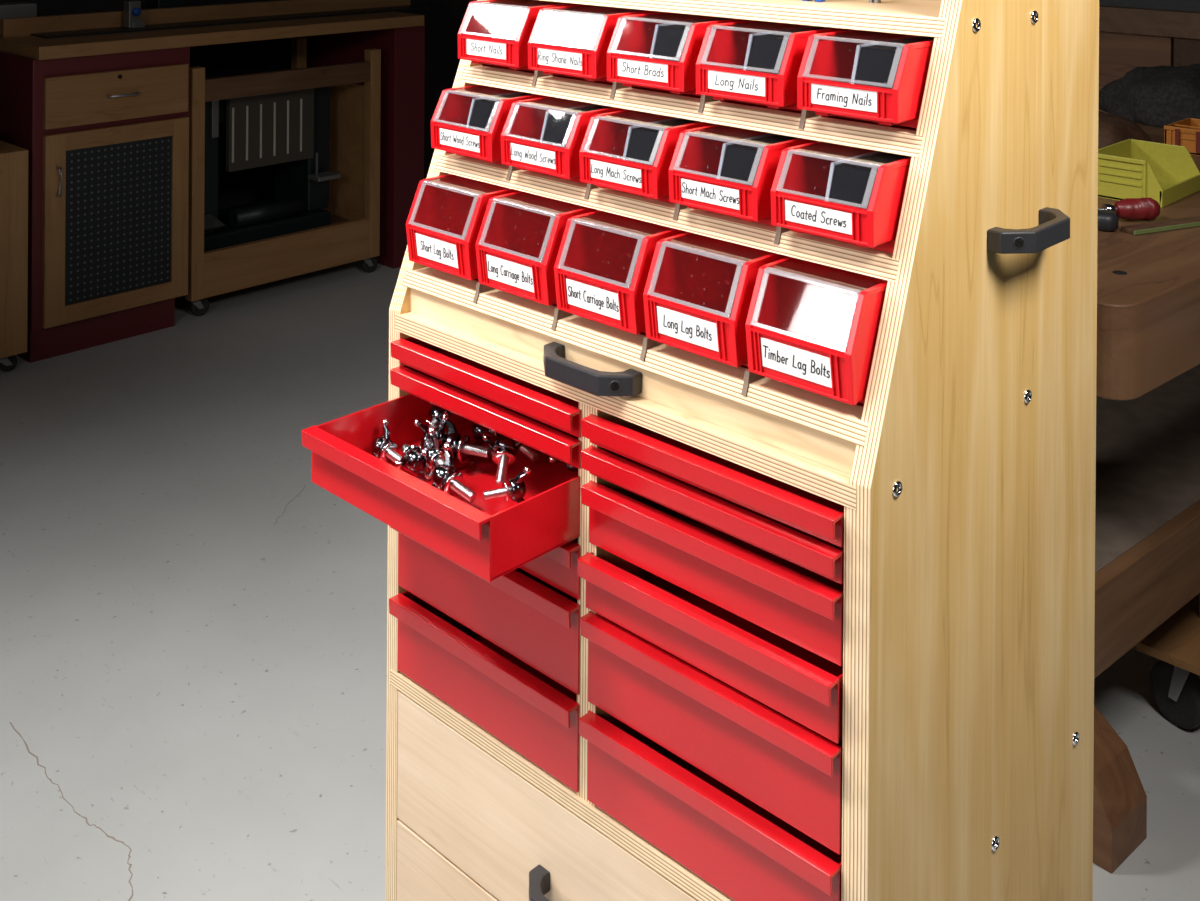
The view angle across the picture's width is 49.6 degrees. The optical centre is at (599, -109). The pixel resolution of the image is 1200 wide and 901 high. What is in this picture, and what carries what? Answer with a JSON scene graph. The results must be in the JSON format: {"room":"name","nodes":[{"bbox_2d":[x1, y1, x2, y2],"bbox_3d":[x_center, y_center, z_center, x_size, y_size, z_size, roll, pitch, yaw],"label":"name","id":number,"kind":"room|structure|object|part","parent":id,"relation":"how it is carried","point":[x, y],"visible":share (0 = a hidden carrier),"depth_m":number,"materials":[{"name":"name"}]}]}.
{"room":"workshop","nodes":[
{"label":"workshop","id":0,"kind":"room"},
{"bbox_2d":[0,0,476,209],"bbox_3d":[-2.320,-0.065,3.962,0.070,2.800,6.000,0,0,44],"label":"wall","id":1,"kind":"structure","parent":0,"point":[443,20],"depth_m":4.98,"materials":[{"name":"paint"}]},
{"bbox_2d":[0,260,1199,900],"bbox_3d":[-0.138,1.379,1.865,6.300,0.051,6.000,0,0,44],"label":"floor","id":2,"kind":"structure","parent":0,"point":[193,626],"depth_m":2.35,"materials":[{"name":"concrete"}]},
{"bbox_2d":[0,140,27,370],"bbox_3d":[-2.001,1.028,3.597,0.550,0.620,0.600,0,0,44],"label":"base cabinet","id":3,"kind":"object","parent":2,"relation":"on","point":[13,159],"visible":1,"depth_m":3.60,"materials":[{"name":"orange wood"}]},
{"bbox_2d":[0,47,189,362],"bbox_3d":[-1.642,0.908,4.046,0.646,0.862,0.484,0,0,44],"label":"base cabinet","id":4,"kind":"object","parent":2,"relation":"on","point":[105,137],"visible":0.98,"depth_m":3.82,"materials":[{"name":"paint"}]},
{"bbox_3d":[-1.542,0.828,3.703,0.026,0.087,0.009,0,0,44],"label":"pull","id":5,"kind":"part","parent":4,"relation":"part of","materials":[{"name":"silver metal"}]},
{"bbox_3d":[-1.429,0.970,3.854,0.019,0.548,0.443,0,0,44],"label":"door","id":6,"kind":"part","parent":4,"relation":"part of","materials":[{"name":"orange wood"}]},
{"bbox_3d":[-1.428,0.605,3.853,0.018,0.147,0.441,0,0,44],"label":"drawer","id":7,"kind":"part","parent":4,"relation":"part of","materials":[{"name":"orange wood"}]},
{"bbox_3d":[-1.429,0.970,3.858,0.006,0.449,0.333,0,0,44],"label":"panel","id":8,"kind":"part","parent":4,"relation":"part of","materials":[{"name":"black metal"}]},
{"bbox_3d":[-1.408,0.602,3.842,0.026,0.008,0.096,0,0,44],"label":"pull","id":9,"kind":"part","parent":4,"relation":"part of","materials":[{"name":"silver metal"}]},
{"bbox_2d":[0,12,423,59],"bbox_3d":[-1.368,0.459,4.419,0.720,0.038,1.380,0,0,44],"label":"countertop","id":10,"kind":"structure","parent":4,"relation":"on","point":[38,48],"depth_m":4.06,"materials":[{"name":"orange wood"}]},
{"bbox_2d":[0,2,36,18],"bbox_3d":[-1.819,0.393,4.020,0.080,0.090,0.120,0,0,44],"label":"block","id":11,"kind":"object","parent":10,"relation":"on","point":[14,9],"visible":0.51,"depth_m":4.00,"materials":[{"name":"grey metal"}]},
{"bbox_2d":[0,0,429,38],"bbox_3d":[-1.226,0.414,4.415,0.150,0.054,1.530,0,0,44],"label":"wooden fence","id":12,"kind":"object","parent":10,"relation":"on","point":[97,23],"visible":1,"depth_m":4.32,"materials":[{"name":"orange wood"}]},
{"bbox_2d":[124,0,144,27],"bbox_3d":[-1.478,0.391,4.131,0.058,0.085,0.050,0,0,44],"label":"block","id":13,"kind":"object","parent":12,"relation":"on","point":[132,8],"visible":1,"depth_m":4.12,"materials":[{"name":"grey metal"}]},
{"bbox_3d":[-1.468,0.382,4.113,0.018,0.026,0.026,0,0,44],"label":"knob","id":14,"kind":"part","parent":13,"relation":"part of","materials":[{"name":"blue plastic"}]},
{"bbox_2d":[181,37,380,315],"bbox_3d":[-1.192,0.947,4.477,0.500,0.790,0.740,0,0,44],"label":"rolling cart","id":15,"kind":"object","parent":2,"relation":"on","point":[353,233],"visible":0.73,"depth_m":4.38,"materials":[{"name":"orange wood"}]},
{"bbox_3d":[-1.433,0.913,4.225,0.500,0.724,0.042,0,0,44],"label":"frame","id":16,"kind":"part","parent":15,"relation":"part of","materials":[{"name":"orange wood"}]},
{"bbox_2d":[204,69,339,251],"bbox_3d":[-1.198,0.904,4.434,0.350,0.520,0.540,0,0,44],"label":"machine","id":17,"kind":"object","parent":15,"relation":"on","point":[288,131],"visible":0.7,"depth_m":4.38,"materials":[{"name":"grey metal"}]},
{"bbox_3d":[-1.107,0.792,4.372,0.025,0.255,0.325,0,0,44],"label":"slotted panel","id":18,"kind":"part","parent":17,"relation":"part of","materials":[{"name":"grey metal"}]},
{"bbox_3d":[-1.031,1.208,4.306,0.024,0.139,0.634,0,0,44],"label":"rail","id":19,"kind":"part","parent":15,"relation":"part of","materials":[{"name":"orange wood"}]},
{"bbox_3d":[-1.029,0.627,4.307,0.026,0.068,0.634,0,0,44],"label":"rail","id":20,"kind":"part","parent":15,"relation":"part of","materials":[{"name":"brown wood"}]},
{"bbox_3d":[-0.965,0.915,4.713,0.500,0.724,0.042,0,0,44],"label":"frame","id":21,"kind":"part","parent":15,"relation":"part of","materials":[{"name":"orange wood"}]},
{"bbox_2d":[303,24,424,268],"bbox_3d":[-0.894,0.912,4.874,0.580,0.862,0.135,0,0,44],"label":"base cabinet","id":22,"kind":"object","parent":2,"relation":"on","point":[402,49],"visible":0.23,"depth_m":4.67,"materials":[{"name":"paint"}]},
{"bbox_2d":[302,0,1098,900],"bbox_3d":[0.104,0.647,1.292,0.634,1.420,0.548,0,0,44],"label":"storage cart","id":23,"kind":"object","parent":2,"relation":"on","point":[767,639],"depth_m":1.15,"materials":[{"name":"brown wood"}]},
{"bbox_2d":[371,419,401,462],"bbox_3d":[-0.222,0.572,1.331,0.033,0.044,0.050,0,0,-34],"label":"bolt","id":24,"kind":"object","parent":23,"relation":"in","point":[383,448],"visible":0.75,"depth_m":1.33,"materials":[{"name":"silver metal"}]},
{"bbox_2d":[380,442,397,462],"bbox_3d":[-0.216,0.576,1.332,0.002,0.022,0.022,13,-24,42],"label":"washer","id":25,"kind":"object","parent":24,"relation":"in","point":[391,445],"depth_m":1.33,"materials":[{"name":"silver metal"}]},
{"bbox_2d":[394,444,426,472],"bbox_3d":[-0.190,0.576,1.321,0.052,0.023,0.054,0,0,-24],"label":"bolt","id":26,"kind":"object","parent":23,"relation":"in","point":[412,459],"visible":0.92,"depth_m":1.30,"materials":[{"name":"silver metal"}]},
{"bbox_2d":[402,445,420,457],"bbox_3d":[-0.191,0.576,1.323,0.022,0.022,0.002,13,-8,-24],"label":"washer","id":27,"kind":"object","parent":26,"relation":"in","point":[407,449],"depth_m":1.32,"materials":[{"name":"silver metal"}]},
{"bbox_2d":[413,419,428,471],"bbox_3d":[-0.165,0.573,1.351,0.053,0.044,0.037,0,0,-20],"label":"bolt","id":28,"kind":"object","parent":23,"relation":"in","point":[417,422],"visible":0.17,"depth_m":1.35,"materials":[{"name":"silver metal"}]},
{"bbox_3d":[-0.079,0.590,1.545,0.019,1.310,0.414,0,0,44],"label":"panel","id":29,"kind":"part","parent":23,"relation":"part of","materials":[{"name":"brown wood"}]},
{"bbox_2d":[424,426,444,479],"bbox_3d":[-0.160,0.568,1.293,0.023,0.053,0.053,0,0,-31],"label":"bolt","id":30,"kind":"object","parent":23,"relation":"in","point":[434,456],"visible":0.82,"depth_m":1.30,"materials":[{"name":"silver metal"}]},
{"bbox_2d":[430,451,444,470],"bbox_3d":[-0.159,0.568,1.291,0.022,0.022,0.002,5,-2,-31],"label":"washer","id":31,"kind":"object","parent":30,"relation":"in","point":[439,455],"depth_m":1.29,"materials":[{"name":"silver metal"}]},
{"bbox_2d":[419,404,450,447],"bbox_3d":[-0.177,0.561,1.379,0.039,0.054,0.055,0,0,-26],"label":"bolt","id":32,"kind":"object","parent":23,"relation":"in","point":[435,412],"visible":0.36,"depth_m":1.37,"materials":[{"name":"silver metal"}]},
{"bbox_2d":[424,419,438,426],"bbox_3d":[-0.176,0.565,1.374,0.024,0.002,0.024,36,-26,-13],"label":"washer","id":33,"kind":"object","parent":32,"relation":"in","point":[428,422],"depth_m":1.36,"materials":[{"name":"silver metal"}]},
{"bbox_2d":[421,413,448,455],"bbox_3d":[-0.166,0.557,1.328,0.022,0.047,0.051,0,0,9],"label":"bolt","id":34,"kind":"object","parent":23,"relation":"in","point":[441,435],"visible":0.54,"depth_m":1.32,"materials":[{"name":"silver metal"}]},
{"bbox_3d":[-0.089,0.569,1.325,0.271,0.057,0.300,0,0,44],"label":"drawer","id":35,"kind":"part","parent":23,"relation":"part of","materials":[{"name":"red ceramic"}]},
{"bbox_3d":[0.109,1.111,1.325,0.560,0.230,0.360,0,0,44],"label":"drawer","id":36,"kind":"part","parent":23,"relation":"part of","materials":[{"name":"brown wood"}]},
{"bbox_2d":[431,442,475,502],"bbox_3d":[-0.149,0.570,1.258,0.038,0.049,0.056,0,0,-36],"label":"bolt","id":37,"kind":"object","parent":23,"relation":"in","point":[444,477],"visible":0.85,"depth_m":1.26,"materials":[{"name":"silver metal"}]},
{"bbox_2d":[444,472,462,495],"bbox_3d":[-0.142,0.575,1.260,0.002,0.025,0.025,16,-23,37],"label":"washer","id":38,"kind":"object","parent":37,"relation":"in","point":[458,476],"depth_m":1.26,"materials":[{"name":"silver metal"}]},
{"bbox_2d":[426,412,490,471],"bbox_3d":[-0.142,0.569,1.328,0.063,0.052,0.043,0,0,22],"label":"bolt","id":39,"kind":"object","parent":23,"relation":"in","point":[461,446],"visible":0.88,"depth_m":1.32,"materials":[{"name":"silver metal"}]},
{"bbox_2d":[457,434,469,461],"bbox_3d":[-0.139,0.569,1.328,0.002,0.026,0.026,2,-38,21],"label":"washer","id":40,"kind":"object","parent":39,"relation":"in","point":[465,438],"depth_m":1.32,"materials":[{"name":"silver metal"}]},
{"bbox_2d":[406,174,518,281],"bbox_3d":[-0.102,0.361,1.428,0.103,0.097,0.202,0,0,44],"label":"bin","id":41,"kind":"object","parent":23,"relation":"on","point":[447,212],"visible":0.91,"depth_m":1.40,"materials":[{"name":"red plastic"}]},
{"bbox_2d":[468,423,499,456],"bbox_3d":[-0.115,0.573,1.383,0.056,0.043,0.042,0,0,-4],"label":"bolt","id":42,"kind":"object","parent":23,"relation":"in","point":[478,430],"visible":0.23,"depth_m":1.37,"materials":[{"name":"silver metal"}]},
{"bbox_3d":[-0.015,0.793,1.404,0.271,0.082,0.300,0,0,44],"label":"drawer","id":43,"kind":"part","parent":23,"relation":"part of","materials":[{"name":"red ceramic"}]},
{"bbox_2d":[431,85,546,165],"bbox_3d":[-0.083,0.255,1.447,0.100,0.074,0.192,0,0,44],"label":"bin","id":44,"kind":"object","parent":23,"relation":"on","point":[468,121],"visible":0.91,"depth_m":1.39,"materials":[{"name":"red plastic"}]},
{"bbox_3d":[-0.014,0.702,1.404,0.271,0.083,0.300,0,0,44],"label":"drawer","id":45,"kind":"part","parent":23,"relation":"part of","materials":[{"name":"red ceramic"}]},
{"bbox_3d":[-0.013,0.521,1.403,0.271,0.026,0.300,0,0,44],"label":"drawer","id":46,"kind":"part","parent":23,"relation":"part of","materials":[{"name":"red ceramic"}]},
{"bbox_3d":[-0.013,0.493,1.403,0.271,0.026,0.300,0,0,44],"label":"drawer","id":47,"kind":"part","parent":23,"relation":"part of","materials":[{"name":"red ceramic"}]},
{"bbox_2d":[482,432,522,485],"bbox_3d":[-0.099,0.563,1.299,0.056,0.045,0.051,0,0,16],"label":"bolt","id":48,"kind":"object","parent":23,"relation":"in","point":[505,449],"visible":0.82,"depth_m":1.30,"materials":[{"name":"silver metal"}]},
{"bbox_2d":[492,451,515,465],"bbox_3d":[-0.096,0.567,1.297,0.024,0.024,0.002,-14,32,16],"label":"washer","id":49,"kind":"object","parent":48,"relation":"in","point":[501,458],"depth_m":1.29,"materials":[{"name":"silver metal"}]},
{"bbox_2d":[483,466,530,502],"bbox_3d":[-0.088,0.573,1.242,0.047,0.044,0.020,0,0,-21],"label":"bolt","id":50,"kind":"object","parent":23,"relation":"in","point":[516,489],"visible":0.89,"depth_m":1.24,"materials":[{"name":"silver metal"}]},
{"bbox_2d":[502,481,508,502],"bbox_3d":[-0.091,0.574,1.242,0.002,0.020,0.020,-2,17,-20],"label":"washer","id":51,"kind":"object","parent":50,"relation":"in","point":[504,485],"depth_m":1.24,"materials":[{"name":"silver metal"}]},
{"bbox_2d":[490,444,538,461],"bbox_3d":[-0.082,0.575,1.348,0.050,0.032,0.056,0,0,-33],"label":"bolt","id":52,"kind":"object","parent":23,"relation":"in","point":[524,450],"visible":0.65,"depth_m":1.34,"materials":[{"name":"silver metal"}]},
{"bbox_2d":[515,448,525,458],"bbox_3d":[-0.080,0.577,1.347,0.024,0.024,0.002,-33,21,-29],"label":"washer","id":53,"kind":"object","parent":52,"relation":"in","point":[520,455],"depth_m":1.34,"materials":[{"name":"silver metal"}]},
{"bbox_2d":[458,0,584,72],"bbox_3d":[-0.060,0.161,1.470,0.100,0.074,0.182,0,0,44],"label":"bin","id":54,"kind":"object","parent":23,"relation":"on","point":[492,33],"visible":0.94,"depth_m":1.41,"materials":[{"name":"red plastic"}]},
{"bbox_3d":[-0.060,0.141,1.470,0.088,0.034,0.177,0,0,44],"label":"lid","id":55,"kind":"part","parent":54,"relation":"part of","materials":[{"name":"clear plastic"}]},
{"bbox_2d":[475,191,596,306],"bbox_3d":[-0.020,0.362,1.349,0.103,0.097,0.202,0,0,44],"label":"bin","id":56,"kind":"object","parent":23,"relation":"on","point":[520,236],"visible":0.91,"depth_m":1.32,"materials":[{"name":"red plastic"}]},
{"bbox_3d":[-0.028,0.935,1.185,0.115,0.019,0.034,0,0,44],"label":"handle","id":57,"kind":"part","parent":23,"relation":"part of","materials":[{"name":"black plastic"}]},
{"bbox_3d":[0.110,0.925,1.325,0.560,0.135,0.360,0,0,44],"label":"drawer","id":58,"kind":"part","parent":23,"relation":"part of","materials":[{"name":"brown wood"}]},
{"bbox_3d":[-0.014,0.630,1.404,0.271,0.050,0.300,0,0,44],"label":"drawer","id":59,"kind":"part","parent":23,"relation":"part of","materials":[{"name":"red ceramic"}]},
{"bbox_3d":[0.117,0.848,1.332,0.585,0.016,0.381,0,0,44],"label":"rail","id":60,"kind":"part","parent":23,"relation":"part of","materials":[{"name":"brown wood"}]},
{"bbox_2d":[501,96,625,183],"bbox_3d":[0.000,0.256,1.368,0.100,0.074,0.192,0,0,44],"label":"bin","id":61,"kind":"object","parent":23,"relation":"on","point":[543,135],"visible":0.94,"depth_m":1.31,"materials":[{"name":"red plastic"}]},
{"bbox_2d":[549,456,577,471],"bbox_3d":[-0.024,0.577,1.323,0.050,0.022,0.051,0,0,8],"label":"bolt","id":62,"kind":"object","parent":23,"relation":"in","point":[552,460],"visible":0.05,"depth_m":1.30,"materials":[{"name":"silver metal"}]},
{"bbox_3d":[-0.015,0.441,1.194,0.115,0.019,0.034,0,0,44],"label":"handle","id":63,"kind":"part","parent":23,"relation":"part of","materials":[{"name":"black plastic"}]},
{"bbox_2d":[528,5,659,84],"bbox_3d":[0.022,0.161,1.391,0.100,0.074,0.182,0,0,44],"label":"bin","id":64,"kind":"object","parent":23,"relation":"on","point":[569,42],"visible":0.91,"depth_m":1.33,"materials":[{"name":"red plastic"}]},
{"bbox_3d":[0.022,0.142,1.391,0.088,0.034,0.177,0,0,44],"label":"lid","id":65,"kind":"part","parent":64,"relation":"part of","materials":[{"name":"clear plastic"}]},
{"bbox_2d":[554,210,686,335],"bbox_3d":[0.062,0.362,1.270,0.103,0.097,0.202,0,0,44],"label":"bin","id":66,"kind":"object","parent":23,"relation":"on","point":[603,262],"visible":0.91,"depth_m":1.24,"materials":[{"name":"red plastic"}]},
{"bbox_3d":[0.003,0.441,1.209,0.562,0.028,0.012,0,0,44],"label":"panel","id":67,"kind":"part","parent":23,"relation":"part of","materials":[{"name":"brown wood"}]},
{"bbox_2d":[402,267,868,446],"bbox_3d":[0.127,0.419,1.338,0.577,0.016,0.381,0,0,44],"label":"shelf","id":68,"kind":"object","parent":23,"relation":"attached to","point":[817,418],"depth_m":1.16,"materials":[{"name":"brown wood"}]},
{"bbox_2d":[579,109,713,203],"bbox_3d":[0.082,0.256,1.290,0.100,0.074,0.192,0,0,44],"label":"bin","id":69,"kind":"object","parent":23,"relation":"on","point":[626,151],"visible":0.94,"depth_m":1.23,"materials":[{"name":"red plastic"}]},
{"bbox_2d":[435,154,899,281],"bbox_3d":[0.143,0.302,1.354,0.577,0.016,0.337,0,0,44],"label":"shelf","id":70,"kind":"object","parent":23,"relation":"attached to","point":[884,265],"depth_m":1.19,"materials":[{"name":"brown wood"}]},
{"bbox_2d":[607,12,747,98],"bbox_3d":[0.105,0.162,1.313,0.100,0.074,0.182,0,0,44],"label":"bin","id":71,"kind":"object","parent":23,"relation":"on","point":[658,51],"visible":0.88,"depth_m":1.26,"materials":[{"name":"red plastic"}]},
{"bbox_3d":[0.104,0.143,1.312,0.088,0.034,0.177,0,0,44],"label":"lid","id":72,"kind":"part","parent":71,"relation":"part of","materials":[{"name":"clear plastic"}]},
{"bbox_2d":[460,65,922,157],"bbox_3d":[0.156,0.207,1.367,0.577,0.017,0.301,0,0,44],"label":"shelf","id":73,"kind":"object","parent":23,"relation":"attached to","point":[809,125],"depth_m":1.22,"materials":[{"name":"brown wood"}]},
{"bbox_3d":[0.191,0.795,1.207,0.272,0.082,0.300,0,0,44],"label":"drawer","id":74,"kind":"part","parent":23,"relation":"part of","materials":[{"name":"red plastic"}]},
{"bbox_3d":[0.189,0.632,1.204,0.272,0.050,0.300,0,0,44],"label":"drawer","id":75,"kind":"part","parent":23,"relation":"part of","materials":[{"name":"red plastic"}]},
{"bbox_3d":[0.191,0.704,1.207,0.272,0.083,0.300,0,0,44],"label":"drawer","id":76,"kind":"part","parent":23,"relation":"part of","materials":[{"name":"red plastic"}]},
{"bbox_2d":[643,232,788,368],"bbox_3d":[0.144,0.363,1.192,0.103,0.097,0.202,0,0,44],"label":"bin","id":77,"kind":"object","parent":23,"relation":"on","point":[698,291],"visible":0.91,"depth_m":1.16,"materials":[{"name":"red plastic"}]},
{"bbox_3d":[0.192,0.571,1.207,0.272,0.057,0.300,0,0,44],"label":"drawer","id":78,"kind":"part","parent":23,"relation":"part of","materials":[{"name":"red plastic"}]},
{"bbox_3d":[0.192,0.523,1.207,0.272,0.026,0.300,0,0,44],"label":"drawer","id":79,"kind":"part","parent":23,"relation":"part of","materials":[{"name":"red plastic"}]},
{"bbox_3d":[0.193,0.494,1.206,0.272,0.026,0.300,0,0,44],"label":"drawer","id":80,"kind":"part","parent":23,"relation":"part of","materials":[{"name":"red plastic"}]},
{"bbox_2d":[669,124,814,226],"bbox_3d":[0.164,0.257,1.211,0.100,0.074,0.192,0,0,44],"label":"bin","id":81,"kind":"object","parent":23,"relation":"on","point":[730,171],"visible":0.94,"depth_m":1.15,"materials":[{"name":"red plastic"}]},
{"bbox_2d":[542,0,945,37],"bbox_3d":[0.169,0.113,1.379,0.577,0.016,0.266,0,0,44],"label":"shelf","id":82,"kind":"object","parent":23,"relation":"attached to","point":[909,17],"depth_m":1.19,"materials":[{"name":"brown wood"}]},
{"bbox_2d":[696,20,850,113],"bbox_3d":[0.187,0.163,1.234,0.100,0.074,0.182,0,0,44],"label":"bin","id":83,"kind":"object","parent":23,"relation":"on","point":[754,63],"visible":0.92,"depth_m":1.18,"materials":[{"name":"red plastic"}]},
{"bbox_3d":[0.187,0.143,1.234,0.088,0.034,0.177,0,0,44],"label":"lid","id":84,"kind":"part","parent":83,"relation":"part of","materials":[{"name":"clear plastic"}]},
{"bbox_2d":[802,0,824,1],"bbox_3d":[0.205,0.081,1.246,0.022,0.050,0.010,0,0,44],"label":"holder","id":85,"kind":"object","parent":23,"relation":"on","point":[802,0],"visible":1,"depth_m":1.24,"materials":[{"name":"blue plastic"}]},
{"bbox_2d":[745,256,887,406],"bbox_3d":[0.227,0.364,1.113,0.103,0.097,0.202,0,0,44],"label":"bin","id":86,"kind":"object","parent":23,"relation":"on","point":[813,327],"visible":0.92,"depth_m":1.08,"materials":[{"name":"red plastic"}]},
{"bbox_2d":[771,141,910,252],"bbox_3d":[0.246,0.258,1.132,0.100,0.074,0.192,0,0,44],"label":"bin","id":87,"kind":"object","parent":23,"relation":"on","point":[842,193],"visible":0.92,"depth_m":1.07,"materials":[{"name":"red plastic"}]},
{"bbox_3d":[0.246,0.237,1.132,0.088,0.032,0.187,0,0,44],"label":"lid","id":88,"kind":"part","parent":87,"relation":"part of","materials":[{"name":"clear plastic"}]},
{"bbox_2d":[797,29,933,130],"bbox_3d":[0.269,0.163,1.155,0.100,0.074,0.182,0,0,44],"label":"bin","id":89,"kind":"object","parent":23,"relation":"on","point":[861,76],"visible":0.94,"depth_m":1.09,"materials":[{"name":"red plastic"}]},
{"bbox_3d":[0.269,0.144,1.155,0.088,0.034,0.177,0,0,44],"label":"lid","id":90,"kind":"part","parent":89,"relation":"part of","materials":[{"name":"clear plastic"}]},
{"bbox_3d":[0.262,0.084,1.235,0.012,0.045,0.006,0,0,44],"label":"metal bracket","id":91,"kind":"part","parent":23,"relation":"part of","materials":[{"name":"silver metal"}]},
{"bbox_3d":[0.341,0.594,1.143,0.019,1.310,0.414,0,0,44],"label":"panel","id":92,"kind":"part","parent":23,"relation":"part of","materials":[{"name":"brown wood"}]},
{"bbox_3d":[0.385,0.301,1.149,0.034,0.019,0.115,0,0,44],"label":"handle","id":93,"kind":"part","parent":23,"relation":"part of","materials":[{"name":"black plastic"}]},
{"bbox_2d":[1093,122,1199,873],"bbox_3d":[1.209,0.931,2.496,2.138,0.862,0.630,0,0,-42],"label":"workbench","id":94,"kind":"object","parent":2,"relation":"on","point":[1147,502],"visible":0.32,"depth_m":1.86,"materials":[{"name":"brown wood"}]},
{"bbox_2d":[1098,210,1118,231],"bbox_3d":[0.730,0.485,1.918,0.068,0.026,0.034,0,0,27],"label":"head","id":95,"kind":"object","parent":94,"relation":"on","point":[1108,221],"visible":0.6,"depth_m":1.90},
{"bbox_2d":[1098,111,1150,148],"bbox_3d":[0.973,0.467,2.547,0.185,0.063,0.334,0,0,44],"label":"pouch","id":96,"kind":"object","parent":94,"relation":"on","point":[1112,129],"visible":0.32,"depth_m":2.48,"materials":[{"name":"brown leather"}]},
{"bbox_2d":[1098,198,1159,220],"bbox_3d":[0.748,0.481,1.956,0.198,0.033,0.033,0,0,-9],"label":"screwdriver","id":97,"kind":"object","parent":94,"relation":"on","point":[1130,209],"visible":0.81,"depth_m":1.95,"materials":[{"name":"red plastic"}]},
{"bbox_3d":[0.714,0.481,1.951,0.130,0.019,0.018,0,0,-9],"label":"blade","id":98,"kind":"part","parent":97,"relation":"part of","materials":[{"name":"silver metal"}]},
{"bbox_2d":[1095,364,1199,572],"bbox_3d":[1.152,0.965,2.514,1.800,0.016,0.422,0,0,-42],"label":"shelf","id":99,"kind":"object","parent":94,"relation":"attached to","point":[1148,445],"depth_m":2.16,"materials":[{"name":"brown wood"}]},
{"bbox_2d":[1098,139,1199,207],"bbox_3d":[0.901,0.463,2.147,0.120,0.071,0.173,0,0,44],"label":"bin","id":100,"kind":"object","parent":94,"relation":"on","point":[1166,174],"visible":0.78,"depth_m":2.11,"materials":[{"name":"yellow plastic"}]},
{"bbox_2d":[1098,64,1199,127],"bbox_3d":[1.300,0.443,2.866,0.335,0.116,0.335,0,0,2],"label":"canvas bag","id":101,"kind":"object","parent":94,"relation":"on","point":[1156,96],"visible":0.88,"depth_m":2.79,"materials":[{"name":"black fabric"}]},
{"bbox_2d":[1121,216,1199,234],"bbox_3d":[1.033,0.496,2.012,0.580,0.007,0.027,0,0,-24],"label":"straightedge","id":102,"kind":"object","parent":94,"relation":"on","point":[1137,229],"visible":1,"depth_m":1.91,"materials":[{"name":"wood"}]},
{"bbox_2d":[1164,118,1199,155],"bbox_3d":[1.177,0.473,2.497,0.134,0.054,0.134,0,0,44],"label":"bin","id":103,"kind":"object","parent":94,"relation":"on","point":[1185,132],"visible":0.85,"depth_m":2.48,"materials":[{"name":"orange wood"}]},
{"bbox_2d":[1098,5,1199,113],"bbox_3d":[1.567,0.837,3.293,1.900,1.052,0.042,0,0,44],"label":"cabinet","id":104,"kind":"object","parent":2,"relation":"on","point":[1130,38],"depth_m":3.41,"materials":[{"name":"brown wood"},{"name":"oiled wood"}]},
{"bbox_3d":[1.571,0.345,3.292,1.900,0.067,0.042,0,0,44],"label":"cap rail","id":105,"kind":"part","parent":104,"relation":"part of","materials":[{"name":"brown wood"}]},
{"bbox_2d":[1136,594,1199,728],"bbox_3d":[1.198,1.293,2.153,0.422,0.140,0.508,0,0,44],"label":"plywood dolly","id":106,"kind":"object","parent":2,"relation":"on","point":[1174,681],"visible":0.99,"depth_m":2.11,"materials":[{"name":"orange wood"}]},
{"bbox_2d":[1099,0,1199,65],"bbox_3d":[1.891,-0.036,3.862,6.150,2.800,0.080,0,0,44],"label":"wall","id":107,"kind":"structure","parent":0,"point":[1181,5],"depth_m":3.98,"materials":[{"name":"grey paint"}]}
]}

